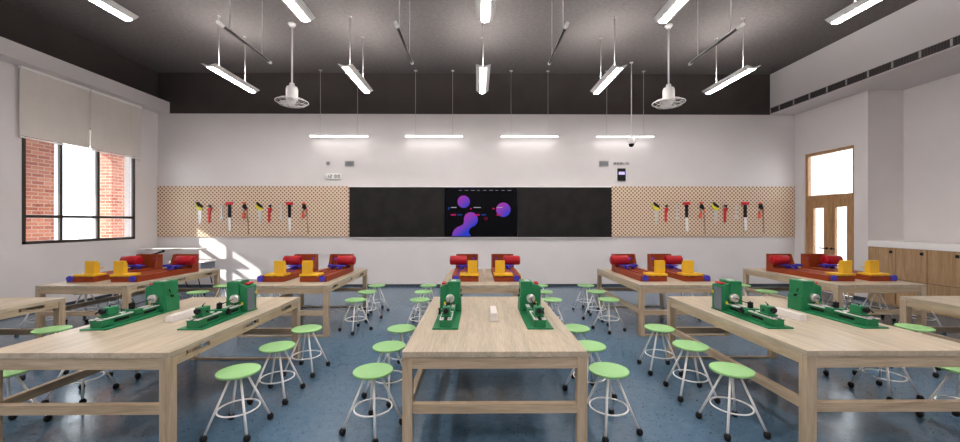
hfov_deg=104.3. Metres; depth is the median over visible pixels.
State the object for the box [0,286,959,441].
floor
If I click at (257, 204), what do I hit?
saw
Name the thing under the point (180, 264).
lathe
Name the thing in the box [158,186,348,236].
pegboard
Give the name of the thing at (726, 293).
lathe
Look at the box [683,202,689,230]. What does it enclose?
hatchet
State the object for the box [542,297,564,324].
stool
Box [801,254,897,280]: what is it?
lathe
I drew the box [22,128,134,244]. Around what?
window
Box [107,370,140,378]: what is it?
stool
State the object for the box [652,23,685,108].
ceiling fan
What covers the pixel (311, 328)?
stool
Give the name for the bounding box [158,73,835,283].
wall
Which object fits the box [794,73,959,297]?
wall
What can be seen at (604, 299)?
stool
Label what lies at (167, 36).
ceiling
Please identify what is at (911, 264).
storage cabinet
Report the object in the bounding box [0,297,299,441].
work table
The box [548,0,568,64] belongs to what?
bar
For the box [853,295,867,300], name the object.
baseboard
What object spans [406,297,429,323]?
stool
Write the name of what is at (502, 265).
lathe
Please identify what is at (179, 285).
baseboard
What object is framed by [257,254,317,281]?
lathe
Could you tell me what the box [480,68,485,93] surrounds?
diffuser
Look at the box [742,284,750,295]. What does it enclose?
stool
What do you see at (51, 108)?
window blind
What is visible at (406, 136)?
diffuser
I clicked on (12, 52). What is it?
bulkhead
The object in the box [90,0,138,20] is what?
linear pendant light
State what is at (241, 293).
lathe
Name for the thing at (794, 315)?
foam block
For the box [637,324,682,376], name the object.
stool
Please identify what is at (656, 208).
saw
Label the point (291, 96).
ceiling fan
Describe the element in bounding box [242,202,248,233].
saw
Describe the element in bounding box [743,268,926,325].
work table
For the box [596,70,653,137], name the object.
light
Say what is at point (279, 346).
stool
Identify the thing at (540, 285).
stool
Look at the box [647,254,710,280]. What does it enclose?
lathe
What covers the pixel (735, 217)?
spanner
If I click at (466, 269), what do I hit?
lathe
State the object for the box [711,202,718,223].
saw
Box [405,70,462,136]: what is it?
light
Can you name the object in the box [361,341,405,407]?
stool
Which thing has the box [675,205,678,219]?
spanner
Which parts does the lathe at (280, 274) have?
motor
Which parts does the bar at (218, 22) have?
hanger rod, hanger rod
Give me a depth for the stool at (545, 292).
6.49 m
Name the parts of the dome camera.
hanging rod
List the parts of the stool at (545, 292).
seat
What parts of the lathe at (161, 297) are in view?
way rail, plate, tool post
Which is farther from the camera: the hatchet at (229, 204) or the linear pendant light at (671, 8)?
the hatchet at (229, 204)
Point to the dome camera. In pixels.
(631, 140)
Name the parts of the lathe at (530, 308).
way rail, plate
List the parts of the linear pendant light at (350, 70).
hanger rod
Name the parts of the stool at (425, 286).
seat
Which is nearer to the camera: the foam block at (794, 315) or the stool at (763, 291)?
the foam block at (794, 315)
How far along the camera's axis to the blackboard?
9.83 m
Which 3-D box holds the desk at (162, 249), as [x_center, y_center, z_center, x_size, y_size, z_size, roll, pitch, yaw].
[-7.791,1.176,9.287,1.778,1.048,0.500,0,0,0]
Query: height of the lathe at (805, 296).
0.322 m
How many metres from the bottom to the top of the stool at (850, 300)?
0.490 m
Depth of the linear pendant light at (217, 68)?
7.29 m
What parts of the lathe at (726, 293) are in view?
control panel, tool post, plate, way rail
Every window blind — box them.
[18,65,90,153]
[89,89,141,159]
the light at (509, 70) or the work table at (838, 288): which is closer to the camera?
the work table at (838, 288)
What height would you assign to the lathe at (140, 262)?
0.330 m
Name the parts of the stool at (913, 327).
seat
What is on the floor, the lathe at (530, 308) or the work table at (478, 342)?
the work table at (478, 342)
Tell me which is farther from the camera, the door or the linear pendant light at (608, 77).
the door
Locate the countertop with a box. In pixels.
[868,241,959,251]
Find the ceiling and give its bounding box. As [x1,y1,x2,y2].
[4,0,917,74]
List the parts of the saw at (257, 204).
blade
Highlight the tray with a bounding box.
[169,260,215,262]
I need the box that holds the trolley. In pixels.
[169,260,215,294]
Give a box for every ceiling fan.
[274,22,308,107]
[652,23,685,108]
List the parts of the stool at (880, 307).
leg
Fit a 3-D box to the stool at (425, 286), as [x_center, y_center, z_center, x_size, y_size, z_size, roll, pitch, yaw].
[-0.988,1.455,7.152,0.385,0.490,0.384,0,0,-6]
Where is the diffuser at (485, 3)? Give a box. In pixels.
[482,0,489,22]
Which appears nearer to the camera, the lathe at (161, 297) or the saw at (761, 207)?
the lathe at (161, 297)
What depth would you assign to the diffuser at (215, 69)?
7.42 m
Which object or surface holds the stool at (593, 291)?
on the floor
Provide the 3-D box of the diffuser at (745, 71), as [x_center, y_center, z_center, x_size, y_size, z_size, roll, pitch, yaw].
[5.061,-2.837,7.591,0.104,0.017,1.340,0,0,0]
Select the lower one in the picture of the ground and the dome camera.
the ground
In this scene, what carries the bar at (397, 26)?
hanging from the ceiling
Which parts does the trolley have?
drawer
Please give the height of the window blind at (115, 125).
1.410 m
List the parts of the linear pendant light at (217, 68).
hanger rod, hanger rod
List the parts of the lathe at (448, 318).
way rail, plate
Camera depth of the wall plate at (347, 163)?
9.83 m
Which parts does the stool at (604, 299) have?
leg, seat, leg, leg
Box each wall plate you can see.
[345,161,353,165]
[599,161,608,165]
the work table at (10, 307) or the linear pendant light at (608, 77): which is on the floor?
the work table at (10, 307)
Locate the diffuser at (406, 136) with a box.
[406,136,462,136]
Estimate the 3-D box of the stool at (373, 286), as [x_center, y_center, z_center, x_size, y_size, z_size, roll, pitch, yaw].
[-1.977,1.455,7.144,0.385,0.490,0.384,0,0,-34]
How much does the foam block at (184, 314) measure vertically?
0.060 m
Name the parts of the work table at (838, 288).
leg, leg, leg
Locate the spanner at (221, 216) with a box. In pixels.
[219,205,223,219]
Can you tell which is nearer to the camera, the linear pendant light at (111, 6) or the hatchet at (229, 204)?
the linear pendant light at (111, 6)
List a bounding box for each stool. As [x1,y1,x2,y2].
[3,370,52,421]
[19,314,51,327]
[19,325,72,380]
[41,370,119,402]
[65,294,100,322]
[106,294,137,307]
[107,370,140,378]
[186,290,208,296]
[199,363,273,441]
[213,284,226,296]
[247,341,305,404]
[283,324,329,377]
[338,297,372,334]
[339,363,401,441]
[351,290,382,322]
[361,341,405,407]
[364,284,389,313]
[383,324,415,363]
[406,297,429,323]
[412,290,432,321]
[418,284,436,312]
[538,284,552,310]
[541,290,552,309]
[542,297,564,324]
[563,340,616,405]
[565,324,594,378]
[572,284,599,312]
[582,289,607,322]
[587,362,642,441]
[591,297,625,334]
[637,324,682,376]
[663,340,720,403]
[695,362,770,441]
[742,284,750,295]
[755,289,777,295]
[797,362,857,375]
[826,292,852,308]
[847,367,923,398]
[862,293,895,321]
[889,323,941,377]
[897,311,941,325]
[915,367,959,417]
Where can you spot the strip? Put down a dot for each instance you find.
(614, 163)
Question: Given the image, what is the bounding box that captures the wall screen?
[444,188,516,235]
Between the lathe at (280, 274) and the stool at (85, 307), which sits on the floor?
the stool at (85, 307)
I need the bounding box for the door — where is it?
[806,145,853,296]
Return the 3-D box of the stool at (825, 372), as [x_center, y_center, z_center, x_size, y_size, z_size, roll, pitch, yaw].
[3.997,1.455,4.303,0.385,0.490,0.384,0,0,-2]
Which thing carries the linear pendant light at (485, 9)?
hanging from the ceiling
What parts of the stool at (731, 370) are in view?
leg, leg, seat, leg, leg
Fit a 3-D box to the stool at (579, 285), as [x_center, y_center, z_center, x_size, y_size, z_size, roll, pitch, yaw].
[2.035,1.455,7.177,0.385,0.490,0.384,0,0,-41]
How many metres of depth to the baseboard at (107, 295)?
8.07 m
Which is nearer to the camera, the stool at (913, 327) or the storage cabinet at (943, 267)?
the stool at (913, 327)
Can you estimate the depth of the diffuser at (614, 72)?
7.47 m
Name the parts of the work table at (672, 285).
leg, leg, leg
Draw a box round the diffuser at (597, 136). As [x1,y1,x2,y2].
[597,136,653,137]
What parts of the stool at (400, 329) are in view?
seat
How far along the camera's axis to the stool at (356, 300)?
5.82 m
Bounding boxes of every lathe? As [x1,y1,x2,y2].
[66,254,162,281]
[79,280,179,330]
[109,254,198,281]
[177,279,256,329]
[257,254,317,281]
[299,254,355,281]
[432,279,461,329]
[450,254,478,281]
[491,254,520,281]
[518,279,553,329]
[609,254,667,281]
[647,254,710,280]
[711,279,793,328]
[766,254,855,280]
[788,279,888,328]
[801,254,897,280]
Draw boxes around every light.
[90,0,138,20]
[201,15,258,92]
[282,0,315,21]
[310,69,367,136]
[338,15,372,92]
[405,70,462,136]
[476,0,495,22]
[476,23,490,93]
[501,70,557,136]
[590,17,626,93]
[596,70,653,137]
[653,0,688,23]
[702,17,760,93]
[825,0,880,23]
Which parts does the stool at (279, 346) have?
leg, leg, seat, leg, leg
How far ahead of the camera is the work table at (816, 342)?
2.90 m
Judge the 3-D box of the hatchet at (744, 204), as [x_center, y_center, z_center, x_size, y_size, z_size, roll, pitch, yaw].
[7.035,-0.137,9.891,0.186,0.782,0.039,0,0,0]
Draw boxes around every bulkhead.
[0,36,169,112]
[770,0,959,114]
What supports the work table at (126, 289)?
on the floor
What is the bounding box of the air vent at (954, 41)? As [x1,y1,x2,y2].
[770,35,959,113]
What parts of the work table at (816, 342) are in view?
leg, leg, leg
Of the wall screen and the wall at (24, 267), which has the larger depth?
the wall screen
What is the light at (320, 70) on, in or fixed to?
hanging from the ceiling
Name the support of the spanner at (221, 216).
attached to the pegboard at (327, 214)
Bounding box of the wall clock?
[325,173,341,178]
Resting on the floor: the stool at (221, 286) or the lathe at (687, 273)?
the stool at (221, 286)
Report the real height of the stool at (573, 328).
0.490 m
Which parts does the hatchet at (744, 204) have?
handle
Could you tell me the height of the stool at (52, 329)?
0.490 m
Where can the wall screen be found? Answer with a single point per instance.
(467, 211)
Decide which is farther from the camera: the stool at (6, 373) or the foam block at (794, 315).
the foam block at (794, 315)
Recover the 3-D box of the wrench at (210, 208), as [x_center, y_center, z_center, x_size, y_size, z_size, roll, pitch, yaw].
[-7.087,-0.218,9.782,0.101,0.469,0.033,0,0,0]
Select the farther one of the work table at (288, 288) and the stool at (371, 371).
the work table at (288, 288)
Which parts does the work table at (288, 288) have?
leg, leg, leg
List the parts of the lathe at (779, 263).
motor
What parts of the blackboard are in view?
board panel, trim, trim, board panel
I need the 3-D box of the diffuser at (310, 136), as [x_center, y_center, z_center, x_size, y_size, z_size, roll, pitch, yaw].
[-3.648,-2.215,9.651,1.470,0.016,0.060,0,0,0]
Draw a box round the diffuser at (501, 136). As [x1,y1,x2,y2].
[501,136,557,136]
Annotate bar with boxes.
[215,0,271,63]
[394,0,413,64]
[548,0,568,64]
[688,0,744,65]
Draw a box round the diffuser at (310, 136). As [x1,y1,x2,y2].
[310,136,367,136]
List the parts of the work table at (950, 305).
leg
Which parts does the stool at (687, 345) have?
leg, leg, seat, leg, leg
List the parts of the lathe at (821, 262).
motor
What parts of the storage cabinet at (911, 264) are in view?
door, door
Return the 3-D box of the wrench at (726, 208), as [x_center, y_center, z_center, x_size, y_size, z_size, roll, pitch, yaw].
[6.520,-0.223,9.893,0.101,0.469,0.033,0,0,0]
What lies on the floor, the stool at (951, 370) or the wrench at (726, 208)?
the stool at (951, 370)
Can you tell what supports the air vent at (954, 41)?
attached to the bulkhead at (922, 24)
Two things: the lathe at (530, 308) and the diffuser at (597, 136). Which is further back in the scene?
the diffuser at (597, 136)
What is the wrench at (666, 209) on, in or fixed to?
hanging from the pegboard at (633, 215)
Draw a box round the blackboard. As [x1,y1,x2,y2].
[349,186,611,237]
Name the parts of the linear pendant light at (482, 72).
hanger rod, hanger rod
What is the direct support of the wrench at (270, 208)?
hanging from the pegboard at (327, 214)
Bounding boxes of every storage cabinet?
[868,246,895,305]
[896,248,927,308]
[927,250,959,318]
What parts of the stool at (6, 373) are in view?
leg, seat, leg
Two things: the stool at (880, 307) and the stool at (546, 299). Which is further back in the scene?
the stool at (880, 307)
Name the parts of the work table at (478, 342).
leg, leg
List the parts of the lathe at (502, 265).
motor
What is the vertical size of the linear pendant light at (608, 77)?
1.101 m
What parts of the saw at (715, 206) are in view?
blade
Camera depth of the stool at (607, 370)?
3.02 m
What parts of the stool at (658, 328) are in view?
leg, leg, seat, leg, leg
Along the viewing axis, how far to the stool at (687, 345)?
3.62 m
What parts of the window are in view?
sash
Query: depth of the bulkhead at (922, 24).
7.43 m
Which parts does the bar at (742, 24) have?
hanger rod, hanger rod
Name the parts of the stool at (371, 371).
leg, leg, seat, leg, leg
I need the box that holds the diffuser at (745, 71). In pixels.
[706,69,754,93]
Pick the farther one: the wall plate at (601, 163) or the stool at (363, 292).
the wall plate at (601, 163)
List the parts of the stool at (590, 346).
leg, leg, leg, seat, leg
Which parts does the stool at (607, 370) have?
leg, leg, seat, leg, leg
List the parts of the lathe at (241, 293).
way rail, plate, tool post, control panel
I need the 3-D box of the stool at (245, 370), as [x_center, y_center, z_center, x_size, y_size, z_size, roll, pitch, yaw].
[-1.969,1.455,3.044,0.385,0.490,0.384,0,0,-1]
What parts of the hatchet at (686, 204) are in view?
handle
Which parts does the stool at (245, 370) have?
leg, leg, seat, leg, leg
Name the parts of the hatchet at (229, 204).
handle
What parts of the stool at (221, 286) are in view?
seat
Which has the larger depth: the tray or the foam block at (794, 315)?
the tray
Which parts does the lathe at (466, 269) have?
motor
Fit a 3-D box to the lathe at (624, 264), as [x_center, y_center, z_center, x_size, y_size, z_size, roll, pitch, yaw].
[2.680,0.771,6.485,0.529,0.330,1.314,0,0,0]
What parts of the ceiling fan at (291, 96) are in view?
down rod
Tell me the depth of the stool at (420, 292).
6.43 m
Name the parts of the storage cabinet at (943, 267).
door, door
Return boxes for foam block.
[165,308,194,321]
[489,306,497,321]
[775,307,806,320]
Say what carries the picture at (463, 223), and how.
attached to the wall screen
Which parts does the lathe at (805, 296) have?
tool post, plate, way rail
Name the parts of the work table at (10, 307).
cross rail, leg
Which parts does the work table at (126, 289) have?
leg, leg, cross rail, leg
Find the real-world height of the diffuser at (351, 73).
0.017 m
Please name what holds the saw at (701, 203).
hanging from the pegboard at (633, 215)
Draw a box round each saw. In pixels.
[195,202,202,223]
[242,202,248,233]
[255,202,262,223]
[301,202,307,230]
[652,202,659,223]
[699,202,705,233]
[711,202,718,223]
[758,202,764,233]
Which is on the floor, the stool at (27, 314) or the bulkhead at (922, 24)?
the stool at (27, 314)
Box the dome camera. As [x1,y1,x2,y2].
[628,61,636,146]
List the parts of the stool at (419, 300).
seat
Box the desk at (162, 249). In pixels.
[140,248,205,253]
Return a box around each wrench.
[208,205,211,222]
[268,205,271,222]
[664,205,668,221]
[724,205,727,221]
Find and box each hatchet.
[225,202,232,231]
[285,202,292,230]
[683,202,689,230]
[741,202,748,231]
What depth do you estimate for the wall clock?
9.80 m
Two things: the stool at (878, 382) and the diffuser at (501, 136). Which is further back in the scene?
the diffuser at (501, 136)
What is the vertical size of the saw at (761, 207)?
0.840 m
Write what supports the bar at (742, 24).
hanging from the ceiling
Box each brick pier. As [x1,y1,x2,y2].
[26,136,53,240]
[100,150,123,237]
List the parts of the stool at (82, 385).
leg, leg, leg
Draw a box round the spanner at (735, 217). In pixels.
[734,205,737,219]
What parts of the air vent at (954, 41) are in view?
grille panel, grille panel, grille panel, grille panel, grille panel, grille panel, grille panel, grille panel, grille panel, grille panel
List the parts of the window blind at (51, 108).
ladder cord, rail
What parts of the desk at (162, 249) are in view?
under rail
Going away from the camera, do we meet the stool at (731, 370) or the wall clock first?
the stool at (731, 370)
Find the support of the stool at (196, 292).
on the floor
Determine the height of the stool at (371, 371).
0.490 m
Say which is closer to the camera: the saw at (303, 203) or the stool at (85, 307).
the stool at (85, 307)
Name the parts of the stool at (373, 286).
seat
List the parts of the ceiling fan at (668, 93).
down rod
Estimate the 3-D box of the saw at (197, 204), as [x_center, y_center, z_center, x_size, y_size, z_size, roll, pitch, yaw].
[-7.368,-0.232,9.780,0.190,0.578,0.034,0,0,0]
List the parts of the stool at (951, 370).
leg, seat, leg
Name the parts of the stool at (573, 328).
seat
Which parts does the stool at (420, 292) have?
seat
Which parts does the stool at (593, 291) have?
seat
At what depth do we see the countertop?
7.22 m
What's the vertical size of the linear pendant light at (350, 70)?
1.101 m
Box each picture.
[452,212,477,235]
[458,196,469,207]
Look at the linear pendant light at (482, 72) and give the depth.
7.38 m
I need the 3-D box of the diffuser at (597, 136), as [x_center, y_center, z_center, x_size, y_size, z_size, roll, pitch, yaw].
[3.780,-2.215,9.711,1.470,0.016,0.060,0,0,0]
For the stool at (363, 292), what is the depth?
6.49 m
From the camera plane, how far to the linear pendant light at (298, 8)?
5.02 m
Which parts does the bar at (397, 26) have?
hanger rod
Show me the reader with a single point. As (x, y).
(620, 172)
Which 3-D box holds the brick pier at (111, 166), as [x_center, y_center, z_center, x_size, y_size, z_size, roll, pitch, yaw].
[-10.343,-0.040,11.366,0.580,4.080,2.380,0,0,0]
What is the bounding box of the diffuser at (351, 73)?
[343,68,368,92]
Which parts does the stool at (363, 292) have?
seat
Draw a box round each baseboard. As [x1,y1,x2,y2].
[65,294,118,304]
[178,284,788,286]
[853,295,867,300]
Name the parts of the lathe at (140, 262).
motor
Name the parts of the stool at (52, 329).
seat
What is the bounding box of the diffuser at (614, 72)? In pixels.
[594,68,622,93]
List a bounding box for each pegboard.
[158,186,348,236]
[612,186,794,236]
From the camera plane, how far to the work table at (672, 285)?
5.60 m
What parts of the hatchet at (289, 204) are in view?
handle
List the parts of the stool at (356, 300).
leg, leg, seat, leg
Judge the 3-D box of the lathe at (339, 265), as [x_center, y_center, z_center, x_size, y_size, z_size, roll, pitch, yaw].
[-2.556,0.771,6.442,0.529,0.330,1.314,0,0,0]
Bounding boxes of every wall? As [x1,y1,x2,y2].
[0,0,157,302]
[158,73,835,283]
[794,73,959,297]
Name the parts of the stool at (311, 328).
leg, leg, seat, leg, leg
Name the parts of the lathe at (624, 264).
motor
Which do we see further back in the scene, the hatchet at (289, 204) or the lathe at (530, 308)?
the hatchet at (289, 204)
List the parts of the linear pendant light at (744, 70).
hanger rod, hanger rod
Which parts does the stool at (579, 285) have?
seat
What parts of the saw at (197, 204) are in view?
blade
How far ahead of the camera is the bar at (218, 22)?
5.67 m
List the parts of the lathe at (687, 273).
motor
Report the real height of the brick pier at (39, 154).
4.080 m
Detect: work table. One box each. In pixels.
[0,297,65,334]
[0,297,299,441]
[35,269,219,337]
[237,269,366,336]
[402,297,586,441]
[440,268,524,296]
[597,268,728,335]
[667,296,959,441]
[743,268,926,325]
[900,296,959,342]
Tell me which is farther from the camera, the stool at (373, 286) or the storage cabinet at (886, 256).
the storage cabinet at (886, 256)
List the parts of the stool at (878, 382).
leg, leg, leg, leg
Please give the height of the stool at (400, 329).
0.490 m
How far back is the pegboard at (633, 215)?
9.90 m
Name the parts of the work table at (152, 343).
leg, leg, leg, cross rail, leg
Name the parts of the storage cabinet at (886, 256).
door, door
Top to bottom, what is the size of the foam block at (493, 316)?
0.078 m
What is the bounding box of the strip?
[613,162,623,164]
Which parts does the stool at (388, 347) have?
leg, seat, leg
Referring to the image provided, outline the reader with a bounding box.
[616,168,625,180]
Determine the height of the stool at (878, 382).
0.490 m
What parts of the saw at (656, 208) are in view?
blade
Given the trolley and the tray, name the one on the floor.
the trolley
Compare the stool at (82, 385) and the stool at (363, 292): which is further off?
the stool at (363, 292)
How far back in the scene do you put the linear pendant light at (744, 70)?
7.36 m
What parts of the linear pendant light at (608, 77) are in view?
hanger rod, hanger rod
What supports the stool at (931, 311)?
on the floor
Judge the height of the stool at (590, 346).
0.490 m
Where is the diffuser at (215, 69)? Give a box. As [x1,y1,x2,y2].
[207,67,254,92]
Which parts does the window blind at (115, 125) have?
rail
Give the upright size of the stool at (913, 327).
0.490 m
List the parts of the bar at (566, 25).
hanger rod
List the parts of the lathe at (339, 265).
motor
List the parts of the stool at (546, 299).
seat, leg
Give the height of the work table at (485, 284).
0.764 m
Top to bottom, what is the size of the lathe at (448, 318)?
0.322 m
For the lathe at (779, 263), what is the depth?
6.42 m
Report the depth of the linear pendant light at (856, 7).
5.05 m
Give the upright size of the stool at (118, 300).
0.490 m
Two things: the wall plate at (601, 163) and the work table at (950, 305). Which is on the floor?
the work table at (950, 305)
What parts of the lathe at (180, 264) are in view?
motor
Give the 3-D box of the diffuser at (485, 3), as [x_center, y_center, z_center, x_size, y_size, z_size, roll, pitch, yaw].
[0.080,-2.837,4.621,0.104,0.017,1.340,0,0,0]

